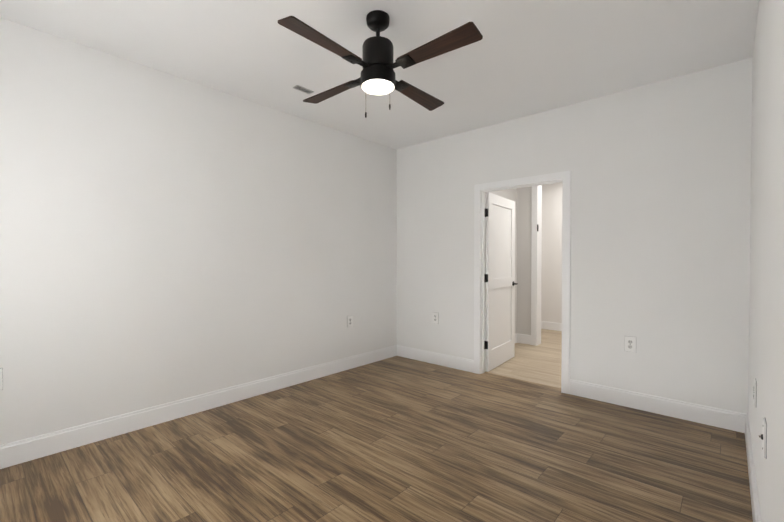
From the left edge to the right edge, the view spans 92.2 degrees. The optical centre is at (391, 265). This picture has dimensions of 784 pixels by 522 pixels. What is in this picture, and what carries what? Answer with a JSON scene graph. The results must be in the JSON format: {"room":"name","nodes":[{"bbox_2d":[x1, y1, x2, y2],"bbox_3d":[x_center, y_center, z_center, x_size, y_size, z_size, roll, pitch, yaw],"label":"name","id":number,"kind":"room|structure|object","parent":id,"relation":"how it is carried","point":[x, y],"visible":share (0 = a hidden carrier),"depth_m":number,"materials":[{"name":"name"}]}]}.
{"room":"empty bedroom","nodes":[
{"label":"empty bedroom","id":0,"kind":"room"},
{"bbox_2d":[0,17,396,444],"bbox_3d":[-1.411,-0.149,3.457,0.100,2.740,4.510,1,1,42],"label":"wall","id":1,"kind":"structure","parent":0,"point":[165,238],"depth_m":2.95,"materials":[{"name":"paint"}]},
{"bbox_2d":[0,368,2,389],"bbox_3d":[-2.405,0.692,2.272,0.010,0.133,0.087,1,1,42],"label":"electrical outlet","id":2,"kind":"object","parent":1,"relation":"attached to","point":[1,378],"visible":1,"depth_m":2.30,"materials":[{"name":"grey plastic"}]},
{"bbox_2d":[0,345,395,468],"bbox_3d":[-1.368,1.151,3.436,0.016,0.140,4.310,1,1,42],"label":"baseboard","id":3,"kind":"structure","parent":1,"relation":"attached to","point":[26,450],"depth_m":2.95,"materials":[{"name":"paint"}]},
{"bbox_2d":[347,315,352,326],"bbox_3d":[-0.490,0.653,4.416,0.010,0.133,0.087,1,1,42],"label":"electrical outlet","id":4,"kind":"object","parent":1,"relation":"attached to","point":[349,321],"visible":1,"depth_m":4.41,"materials":[{"name":"grey plastic"}]},
{"bbox_2d":[0,329,752,521],"bbox_3d":[1.401,1.274,3.171,4.700,0.100,7.800,1,1,42],"label":"floor","id":5,"kind":"structure","parent":0,"point":[397,439],"depth_m":2.38,"materials":[{"name":"brown wood"}]},
{"bbox_2d":[0,0,758,149],"bbox_3d":[-0.098,-1.554,2.266,3.620,0.100,4.510,1,1,42],"label":"ceiling","id":6,"kind":"structure","parent":0,"point":[522,58],"depth_m":2.61,"materials":[{"name":"paint"}]},
{"bbox_2d":[293,85,313,93],"bbox_3d":[-0.763,-1.513,3.249,0.070,0.008,0.170,1,1,42],"label":"ceiling vent","id":7,"kind":"object","parent":6,"relation":"in","point":[302,89],"visible":1,"depth_m":3.24,"materials":[{"name":"metal"}]},
{"bbox_2d":[278,10,482,117],"bbox_3d":[-0.085,-1.191,2.293,1.017,0.626,1.017,0,1,-5],"label":"ceiling fan","id":8,"kind":"object","parent":6,"relation":"hanging from","point":[377,64],"visible":1,"depth_m":2.20,"materials":[{"name":"black metal"}]},
{"bbox_2d":[490,188,517,333],"bbox_3d":[1.340,-0.174,5.284,0.150,2.740,1.880,1,1,42],"label":"wall","id":9,"kind":"structure","parent":0,"point":[511,194],"depth_m":5.81,"materials":[{"name":"paint"}]},
{"bbox_2d":[518,186,541,334],"bbox_3d":[2.087,-0.181,5.783,0.300,2.740,0.140,1,1,42],"label":"wall","id":10,"kind":"structure","parent":0,"point":[525,193],"depth_m":5.75,"materials":[{"name":"paint"}]},
{"bbox_2d":[517,185,540,345],"bbox_3d":[2.069,-0.180,5.705,0.296,2.740,0.060,1,1,42],"label":"trim","id":11,"kind":"structure","parent":10,"relation":"attached to","point":[537,326],"depth_m":5.64,"materials":[{"name":"paint"}]},
{"bbox_2d":[542,182,562,322],"bbox_3d":[4.099,-0.182,5.904,4.340,2.740,0.100,1,1,42],"label":"wall","id":12,"kind":"structure","parent":0,"point":[551,280],"depth_m":6.89,"materials":[{"name":"paint"}]},
{"bbox_2d":[540,320,561,330],"bbox_3d":[4.060,1.118,5.878,4.140,0.140,0.016,1,1,42],"label":"trim","id":13,"kind":"structure","parent":12,"relation":"attached to","point":[543,325],"depth_m":6.88,"materials":[{"name":"paint"}]},
{"bbox_2d":[397,58,751,413],"bbox_3d":[1.371,-0.156,3.929,3.420,2.740,0.100,1,1,42],"label":"wall","id":14,"kind":"structure","parent":0,"point":[660,212],"depth_m":3.25,"materials":[{"name":"paint"}]},
{"bbox_2d":[396,345,473,372],"bbox_3d":[0.505,1.135,4.642,1.142,0.140,0.016,1,1,42],"label":"baseboard","id":15,"kind":"structure","parent":14,"relation":"attached to","point":[464,364],"depth_m":4.60,"materials":[{"name":"paint"}]},
{"bbox_2d":[432,312,438,323],"bbox_3d":[0.531,0.640,4.616,0.087,0.133,0.010,1,1,42],"label":"electrical outlet","id":16,"kind":"object","parent":14,"relation":"attached to","point":[435,317],"visible":1,"depth_m":4.61,"materials":[{"name":"grey plastic"}]},
{"bbox_2d":[484,192,517,371],"bbox_3d":[1.306,0.183,4.614,0.156,2.028,0.894,1,1,42],"label":"door","id":17,"kind":"structure","parent":14,"relation":"in","point":[499,341],"depth_m":4.54,"materials":[{"name":"paint"}]},
{"bbox_2d":[474,170,570,393],"bbox_3d":[1.348,0.156,3.954,1.015,2.115,0.140,1,1,42],"label":"door frame","id":18,"kind":"structure","parent":14,"relation":"attached to","point":[481,190],"depth_m":3.95,"materials":[{"name":"paint"}]},
{"bbox_2d":[624,336,635,352],"bbox_3d":[2.055,0.678,3.255,0.087,0.133,0.010,1,1,42],"label":"electrical outlet","id":19,"kind":"object","parent":14,"relation":"attached to","point":[629,344],"visible":1,"depth_m":3.25,"materials":[{"name":"grey plastic"}]},
{"bbox_2d":[569,379,739,431],"bbox_3d":[2.137,1.154,3.185,1.203,0.140,0.016,1,1,42],"label":"baseboard","id":20,"kind":"structure","parent":14,"relation":"attached to","point":[721,418],"depth_m":3.11,"materials":[{"name":"paint"}]},
{"bbox_2d":[748,0,783,521],"bbox_3d":[1.215,-0.118,1.113,0.100,2.740,4.510,1,1,42],"label":"wall","id":21,"kind":"structure","parent":0,"point":[766,331],"depth_m":1.48,"materials":[{"name":"paint"}]},
{"bbox_2d":[740,413,760,521],"bbox_3d":[1.172,1.181,1.169,0.016,0.140,4.310,1,1,42],"label":"baseboard","id":22,"kind":"structure","parent":21,"relation":"attached to","point":[744,421],"depth_m":2.10,"materials":[{"name":"paint"}]},
{"bbox_2d":[753,378,756,406],"bbox_3d":[1.930,0.675,2.007,0.010,0.133,0.087,1,1,42],"label":"electrical outlet","id":23,"kind":"object","parent":21,"relation":"attached to","point":[755,392],"visible":1,"depth_m":1.98,"materials":[{"name":"grey plastic"}]},
{"bbox_2d":[759,418,766,458],"bbox_3d":[1.453,0.672,1.480,0.020,0.133,0.087,1,1,42],"label":"electrical outlet","id":24,"kind":"object","parent":21,"relation":"attached to","point":[763,436],"visible":1,"depth_m":1.45,"materials":[{"name":"grey plastic"}]}
]}

